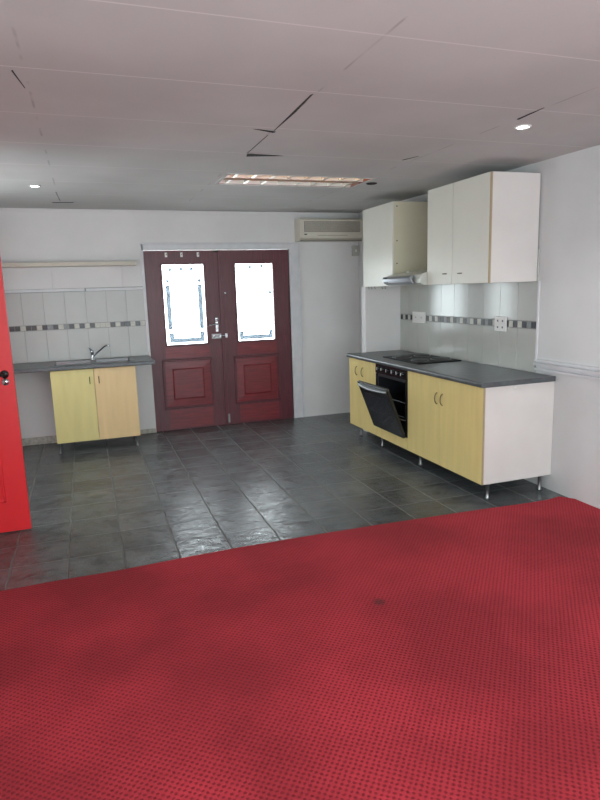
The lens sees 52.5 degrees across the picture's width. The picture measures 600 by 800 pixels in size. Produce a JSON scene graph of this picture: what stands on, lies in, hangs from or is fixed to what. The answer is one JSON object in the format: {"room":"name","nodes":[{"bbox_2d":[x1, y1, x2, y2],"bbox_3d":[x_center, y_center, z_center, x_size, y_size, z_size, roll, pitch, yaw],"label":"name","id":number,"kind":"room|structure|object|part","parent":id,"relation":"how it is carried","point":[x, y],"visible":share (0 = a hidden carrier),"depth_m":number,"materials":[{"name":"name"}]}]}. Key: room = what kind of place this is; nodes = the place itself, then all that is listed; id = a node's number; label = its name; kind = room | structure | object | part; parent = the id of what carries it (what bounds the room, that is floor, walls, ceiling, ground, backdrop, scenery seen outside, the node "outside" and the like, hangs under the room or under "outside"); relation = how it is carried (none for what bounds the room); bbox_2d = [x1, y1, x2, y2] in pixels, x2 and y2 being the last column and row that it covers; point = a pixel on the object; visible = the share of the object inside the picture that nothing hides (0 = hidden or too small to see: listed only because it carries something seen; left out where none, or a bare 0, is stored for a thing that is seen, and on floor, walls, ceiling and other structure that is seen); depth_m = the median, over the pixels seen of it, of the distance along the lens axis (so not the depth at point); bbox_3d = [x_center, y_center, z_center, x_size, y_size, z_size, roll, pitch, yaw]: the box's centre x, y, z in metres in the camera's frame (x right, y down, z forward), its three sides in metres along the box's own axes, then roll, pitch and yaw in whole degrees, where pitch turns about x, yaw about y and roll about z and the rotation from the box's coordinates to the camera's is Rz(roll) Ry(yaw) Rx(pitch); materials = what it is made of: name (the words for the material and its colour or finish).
{"room":"kitchen","nodes":[
{"label":"kitchen","id":0,"kind":"room"},
{"bbox_2d":[0,208,359,438],"bbox_3d":[-1.495,-0.962,7.307,5.058,2.660,0.222,-5,11,-19],"label":"wall","id":1,"kind":"structure","parent":0,"point":[85,307],"depth_m":6.94,"materials":[{"name":"white paint"}]},
{"bbox_2d":[22,435,56,445],"bbox_3d":[-3.212,0.486,6.839,0.965,0.085,0.015,-5,11,-19],"label":"baseboard","id":2,"kind":"structure","parent":1,"relation":"attached to","point":[46,439],"depth_m":6.92,"materials":[{"name":"paint"}]},
{"bbox_2d":[1,261,136,288],"bbox_3d":[-2.768,-1.343,6.588,1.942,0.275,0.194,-5,11,-19],"label":"wall shelf","id":3,"kind":"object","parent":1,"relation":"attached to","point":[113,263],"visible":1,"depth_m":6.59,"materials":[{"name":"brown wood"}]},
{"bbox_2d":[5,286,148,363],"bbox_3d":[-2.751,-0.832,6.781,2.030,0.800,0.009,-5,11,-19],"label":"backsplash","id":4,"kind":"structure","parent":1,"relation":"attached to","point":[72,307],"depth_m":6.86,"materials":[{"name":"white tile"}]},
{"bbox_2d":[140,428,155,433],"bbox_3d":[-1.844,0.376,7.305,0.225,0.050,0.020,-5,11,-19],"label":"trim","id":5,"kind":"structure","parent":1,"relation":"attached to","point":[144,431],"depth_m":7.30,"materials":[{"name":"paint"}]},
{"bbox_2d":[0,209,357,214],"bbox_3d":[-1.502,-2.164,6.997,4.758,0.020,0.012,-5,11,-19],"label":"trim","id":6,"kind":"structure","parent":1,"relation":"attached to","point":[54,210],"depth_m":7.00,"materials":[{"name":"white paint"}]},
{"bbox_2d":[143,250,226,431],"bbox_3d":[-1.339,-0.701,7.316,0.906,2.135,0.104,-5,11,-19],"label":"door","id":7,"kind":"structure","parent":1,"relation":"in","point":[188,379],"depth_m":7.34,"materials":[{"name":"red wood"}]},
{"bbox_3d":[-1.350,-0.583,7.341,0.528,0.133,0.004,-5,11,-19],"label":"rail","id":8,"kind":"part","parent":7,"relation":"part of","materials":[{"name":"red wood"}]},
{"bbox_3d":[-1.349,-0.203,7.399,0.610,0.605,0.020,-5,11,-19],"label":"panel moulding","id":9,"kind":"part","parent":7,"relation":"part of","materials":[{"name":"red wood"}]},
{"bbox_3d":[-1.349,-0.203,7.398,0.550,0.545,0.013,-5,11,-19],"label":"raised panel","id":10,"kind":"part","parent":7,"relation":"part of","materials":[{"name":"red wood"}]},
{"bbox_3d":[-1.325,0.215,7.486,0.528,0.230,0.004,-5,11,-19],"label":"rail","id":11,"kind":"part","parent":7,"relation":"part of","materials":[{"name":"red wood"}]},
{"bbox_3d":[-1.011,-0.915,7.401,0.037,0.175,0.008,-5,11,-19],"label":"lever handle","id":12,"kind":"part","parent":7,"relation":"part of","materials":[{"name":"silver metal"}]},
{"bbox_2d":[140,242,304,417],"bbox_3d":[-0.902,-0.791,7.495,1.928,2.220,0.120,-5,11,-19],"label":"trim","id":13,"kind":"structure","parent":1,"relation":"attached to","point":[293,248],"depth_m":7.60,"materials":[{"name":"white paint"}]},
{"bbox_2d":[217,250,292,424],"bbox_3d":[-0.542,-0.778,7.602,0.895,2.135,0.074,-5,11,-19],"label":"door","id":14,"kind":"structure","parent":1,"relation":"in","point":[257,374],"depth_m":7.62,"materials":[{"name":"red wood"}]},
{"bbox_3d":[-0.533,-0.269,7.678,0.530,0.545,0.013,-5,11,-19],"label":"raised panel","id":15,"kind":"part","parent":14,"relation":"part of","materials":[{"name":"red wood"}]},
{"bbox_3d":[-0.534,-0.653,7.619,0.512,0.143,0.004,-5,11,-19],"label":"rail","id":16,"kind":"part","parent":14,"relation":"part of","materials":[{"name":"red wood"}]},
{"bbox_3d":[-0.533,-0.269,7.679,0.590,0.605,0.020,-5,11,-19],"label":"panel moulding","id":17,"kind":"part","parent":14,"relation":"part of","materials":[{"name":"red wood"}]},
{"bbox_3d":[-0.509,0.144,7.765,0.512,0.220,0.004,-5,11,-19],"label":"rail","id":18,"kind":"part","parent":14,"relation":"part of","materials":[{"name":"red wood"}]},
{"bbox_2d":[294,218,362,241],"bbox_3d":[0.365,-2.107,7.559,0.840,0.266,0.220,-5,11,-19],"label":"air conditioner","id":19,"kind":"object","parent":1,"relation":"attached to","point":[306,229],"visible":1,"depth_m":7.46,"materials":[{"name":"beige plastic"}]},
{"bbox_3d":[0.396,-2.194,7.444,0.780,0.010,0.007,-5,11,-19],"label":"trim","id":20,"kind":"part","parent":19,"relation":"part of","materials":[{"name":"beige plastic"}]},
{"bbox_2d":[304,221,359,231],"bbox_3d":[0.398,-2.125,7.459,0.740,0.127,0.013,-5,11,-19],"label":"grille","id":21,"kind":"object","parent":19,"relation":"attached to","point":[309,226],"depth_m":7.45,"materials":[{"name":"beige plastic"}]},
{"bbox_2d":[352,245,358,255],"bbox_3d":[0.710,-1.915,7.806,0.085,0.130,0.052,-5,11,-19],"label":"switch","id":22,"kind":"object","parent":1,"relation":"attached to","point":[355,248],"visible":1,"depth_m":7.79,"materials":[{"name":"grey plastic"}]},
{"bbox_2d":[0,412,567,590],"bbox_3d":[0.068,1.125,3.284,5.058,0.100,9.405,-5,11,-19],"label":"floor","id":23,"kind":"structure","parent":0,"point":[112,504],"depth_m":5.01,"materials":[{"name":"tile"}]},
{"bbox_2d":[50,366,140,453],"bbox_3d":[-2.258,0.060,6.758,0.857,0.893,0.624,-5,11,-19],"label":"base cabinet","id":24,"kind":"object","parent":23,"relation":"on","point":[93,403],"visible":1,"depth_m":6.48,"materials":[{"name":"yellow wood"}]},
{"bbox_3d":[-2.372,0.065,6.423,0.425,0.770,0.018,-5,11,-19],"label":"door","id":25,"kind":"part","parent":24,"relation":"part of","materials":[{"name":"yellow wood"}]},
{"bbox_2d":[13,355,154,373],"bbox_3d":[-2.629,-0.368,6.557,2.030,0.040,0.632,-5,11,-19],"label":"countertop","id":26,"kind":"structure","parent":24,"relation":"on","point":[139,360],"depth_m":6.42,"materials":[{"name":"stone"}]},
{"bbox_2d":[49,357,134,370],"bbox_3d":[-2.268,-0.346,6.681,0.870,0.160,0.440,-5,11,-19],"label":"sink","id":27,"kind":"object","parent":26,"relation":"in","point":[122,359],"visible":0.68,"depth_m":6.74,"materials":[{"name":"metal"}]},
{"bbox_3d":[-2.455,-0.325,6.596,0.370,0.160,0.320,-5,11,-19],"label":"bowl","id":28,"kind":"part","parent":27,"relation":"part of","materials":[{"name":"metal"}]},
{"bbox_3d":[-2.061,-0.361,6.731,0.355,0.160,0.320,-5,11,-19],"label":"bowl","id":29,"kind":"part","parent":27,"relation":"part of","materials":[{"name":"metal"}]},
{"bbox_2d":[89,345,109,359],"bbox_3d":[-2.233,-0.536,6.810,0.235,0.167,0.106,-3,10,-8],"label":"tap","id":30,"kind":"object","parent":26,"relation":"on","point":[91,350],"visible":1,"depth_m":6.81,"materials":[{"name":"silver metal"}]},
{"bbox_3d":[-2.220,-0.549,6.802,0.223,0.140,0.025,0,11,11],"label":"spout","id":31,"kind":"part","parent":30,"relation":"part of","materials":[{"name":"silver metal"}]},
{"bbox_3d":[-1.967,0.028,6.560,0.427,0.770,0.018,-5,11,-19],"label":"door","id":32,"kind":"part","parent":24,"relation":"part of","materials":[{"name":"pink wood"}]},
{"bbox_2d":[0,496,599,799],"bbox_3d":[0.672,1.361,1.574,4.758,0.012,5.250,-5,11,-19],"label":"carpet","id":33,"kind":"object","parent":23,"relation":"on","point":[455,656],"visible":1,"depth_m":2.65,"materials":[{"name":"red carpet"}]},
{"bbox_2d":[349,357,383,445],"bbox_3d":[0.967,-0.021,6.675,0.680,0.885,0.667,-5,11,-19],"label":"base cabinet","id":34,"kind":"object","parent":23,"relation":"on","point":[361,370],"visible":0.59,"depth_m":6.61,"materials":[{"name":"yellow wood"}]},
{"bbox_3d":[0.616,-0.087,6.744,0.018,0.754,0.280,-5,11,-19],"label":"door","id":35,"kind":"part","parent":34,"relation":"part of","materials":[{"name":"yellow wood"}]},
{"bbox_3d":[0.726,-0.034,6.434,0.018,0.754,0.380,-5,11,-19],"label":"door","id":36,"kind":"part","parent":34,"relation":"part of","materials":[{"name":"yellow wood"}]},
{"bbox_2d":[376,426,407,449],"bbox_3d":[1.199,0.083,6.066,0.652,0.885,0.648,-5,11,-19],"label":"base cabinet","id":37,"kind":"object","parent":23,"relation":"on","point":[402,442],"visible":0.09,"depth_m":5.97,"materials":[{"name":"yellow wood"}]},
{"bbox_2d":[357,363,407,437],"bbox_3d":[1.036,-0.021,5.990,0.799,0.641,0.644,-5,11,-19],"label":"oven","id":38,"kind":"object","parent":37,"relation":"in","point":[386,401],"visible":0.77,"depth_m":5.92,"materials":[{"name":"black metal"}]},
{"bbox_3d":[0.676,-0.104,5.846,0.044,0.029,0.603,-5,11,-19],"label":"handle","id":39,"kind":"part","parent":38,"relation":"part of","materials":[{"name":"metal"}]},
{"bbox_3d":[0.789,0.093,5.922,0.142,0.309,0.463,-5,11,-19],"label":"door glass","id":40,"kind":"part","parent":38,"relation":"part of","materials":[{"name":"black glass"}]},
{"bbox_3d":[0.899,-0.279,5.897,0.058,0.092,0.644,-5,11,-19],"label":"control panel","id":41,"kind":"part","parent":38,"relation":"part of","materials":[{"name":"black metal"}]},
{"bbox_3d":[0.997,0.085,5.663,0.020,0.543,0.028,-5,11,-19],"label":"frame","id":42,"kind":"part","parent":38,"relation":"part of","materials":[{"name":"black metal"}]},
{"bbox_2d":[408,371,554,498],"bbox_3d":[1.483,0.227,5.226,0.680,0.885,1.143,-5,11,-19],"label":"base cabinet","id":43,"kind":"object","parent":23,"relation":"on","point":[484,436],"visible":0.97,"depth_m":4.75,"materials":[{"name":"yellow wood"}]},
{"bbox_3d":[1.096,0.143,5.396,0.018,0.754,0.540,-5,11,-19],"label":"door","id":44,"kind":"part","parent":43,"relation":"part of","materials":[{"name":"yellow wood"}]},
{"bbox_2d":[346,350,555,387],"bbox_3d":[1.246,-0.332,5.748,0.674,0.039,2.482,-5,11,-19],"label":"countertop","id":45,"kind":"structure","parent":43,"relation":"on","point":[464,372],"depth_m":5.13,"materials":[{"name":"stone"}]},
{"bbox_2d":[383,354,460,363],"bbox_3d":[1.200,-0.418,6.060,0.475,0.022,0.710,-5,11,-19],"label":"cooktop","id":46,"kind":"object","parent":45,"relation":"in","point":[411,358],"visible":1,"depth_m":5.95,"materials":[{"name":"glass"}]},
{"bbox_3d":[1.285,0.234,4.866,0.018,0.754,0.590,-5,11,-19],"label":"door","id":47,"kind":"part","parent":43,"relation":"part of","materials":[{"name":"yellow wood"}]},
{"bbox_3d":[1.454,0.704,4.724,0.042,0.129,0.042,-5,11,-19],"label":"leg","id":48,"kind":"part","parent":43,"relation":"part of","materials":[{"name":"metal"}]},
{"bbox_3d":[1.921,0.660,4.883,0.042,0.129,0.042,-5,11,-19],"label":"leg","id":49,"kind":"part","parent":43,"relation":"part of","materials":[{"name":"metal"}]},
{"bbox_2d":[0,0,599,212],"bbox_3d":[-0.012,-1.448,2.815,5.058,0.113,9.405,-5,11,-19],"label":"ceiling","id":50,"kind":"structure","parent":0,"point":[105,104],"depth_m":2.90,"materials":[{"name":"white paint"}]},
{"bbox_2d":[214,173,376,187],"bbox_3d":[-0.046,-1.937,5.246,1.310,0.106,0.515,-5,11,-19],"label":"light","id":51,"kind":"object","parent":50,"relation":"attached to","point":[240,179],"visible":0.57,"depth_m":5.31,"materials":[{"name":"plastic"}]},
{"bbox_2d":[514,124,531,129],"bbox_3d":[1.313,-1.609,3.591,0.100,0.008,0.100,-5,11,-19],"label":"recessed light","id":52,"kind":"object","parent":50,"relation":"in","point":[525,126],"visible":1,"depth_m":3.58,"materials":[{"name":"white plastic"}]},
{"bbox_2d":[361,286,400,431],"bbox_3d":[0.940,-0.469,7.007,0.444,1.648,0.106,-5,11,-19],"label":"wall","id":53,"kind":"structure","parent":0,"point":[381,316],"depth_m":6.87,"materials":[{"name":"white paint"}]},
{"bbox_2d":[363,201,427,286],"bbox_3d":[1.017,-1.617,6.412,0.455,0.814,0.684,-5,11,-19],"label":"upper cabinet","id":54,"kind":"object","parent":53,"relation":"attached to","point":[395,233],"visible":0.8,"depth_m":6.12,"materials":[{"name":"white wood"}]},
{"bbox_3d":[0.810,-1.597,6.343,0.018,0.812,0.676,-5,11,-19],"label":"door","id":55,"kind":"part","parent":54,"relation":"part of","materials":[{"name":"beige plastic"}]},
{"bbox_2d":[358,145,599,508],"bbox_3d":[2.326,-0.451,3.845,0.161,2.660,8.955,-5,11,-19],"label":"wall","id":56,"kind":"structure","parent":0,"point":[460,318],"depth_m":4.67,"materials":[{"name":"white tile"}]},
{"bbox_2d":[382,270,426,285],"bbox_3d":[1.192,-1.185,5.830,0.574,0.158,0.648,-5,11,-19],"label":"hood","id":57,"kind":"object","parent":56,"relation":"attached to","point":[415,277],"visible":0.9,"depth_m":5.67,"materials":[{"name":"metal"}]},
{"bbox_2d":[412,312,425,322],"bbox_3d":[1.281,-0.884,6.527,0.013,0.114,0.272,-5,11,-19],"label":"wall socket","id":58,"kind":"object","parent":56,"relation":"attached to","point":[417,317],"visible":1,"depth_m":6.52,"materials":[{"name":"white plastic"}]},
{"bbox_2d":[400,249,539,371],"bbox_3d":[1.515,-0.880,5.880,0.010,0.975,2.242,-5,11,-19],"label":"backsplash","id":59,"kind":"structure","parent":56,"relation":"attached to","point":[514,348],"depth_m":5.63,"materials":[{"name":"white tile"}]},
{"bbox_2d":[427,171,540,284],"bbox_3d":[1.485,-1.387,5.068,0.475,0.814,0.892,-5,11,-19],"label":"upper cabinet","id":60,"kind":"object","parent":56,"relation":"attached to","point":[483,228],"visible":1,"depth_m":4.72,"materials":[{"name":"white wood"}]},
{"bbox_3d":[1.206,-1.407,5.232,0.018,0.812,0.391,-5,11,-19],"label":"door","id":61,"kind":"part","parent":60,"relation":"part of","materials":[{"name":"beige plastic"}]},
{"bbox_3d":[1.353,-1.336,4.819,0.018,0.812,0.487,-5,11,-19],"label":"door","id":62,"kind":"part","parent":60,"relation":"part of","materials":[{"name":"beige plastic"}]},
{"bbox_2d":[494,316,506,331],"bbox_3d":[1.733,-0.658,5.260,0.013,0.127,0.155,-5,11,-19],"label":"wall socket","id":63,"kind":"object","parent":56,"relation":"attached to","point":[500,322],"visible":1,"depth_m":5.25,"materials":[{"name":"white plastic"}]},
{"bbox_2d":[535,281,540,358],"bbox_3d":[1.890,-0.629,4.840,0.014,0.621,0.020,-5,11,-19],"label":"trim","id":64,"kind":"structure","parent":56,"relation":"attached to","point":[539,282],"depth_m":4.83,"materials":[{"name":"white paint"}]},
{"bbox_2d":[533,359,599,380],"bbox_3d":[2.813,0.158,2.303,0.040,0.095,5.570,-5,11,-19],"label":"trim","id":65,"kind":"structure","parent":56,"relation":"attached to","point":[577,370],"depth_m":4.55,"materials":[{"name":"white paint"}]},
{"bbox_3d":[-2.297,-0.020,2.272,0.150,2.660,8.955,-5,11,-19],"label":"wall","id":66,"kind":"structure","parent":0,"visible":0},
{"bbox_2d":[0,256,31,532],"bbox_3d":[-2.373,-0.063,4.059,0.860,2.092,0.109,-5,11,-19],"label":"door","id":67,"kind":"structure","parent":66,"relation":"in","point":[15,515],"depth_m":4.26,"materials":[{"name":"red paint"}]},
{"bbox_3d":[-2.358,0.396,4.172,0.560,0.715,0.020,-5,11,-19],"label":"panel","id":68,"kind":"part","parent":67,"relation":"part of","materials":[{"name":"red paint"}]},
{"bbox_3d":[-2.352,0.399,4.155,0.560,0.715,0.017,-5,11,-19],"label":"panel moulding","id":69,"kind":"part","parent":67,"relation":"part of","materials":[{"name":"red paint"}]}
]}

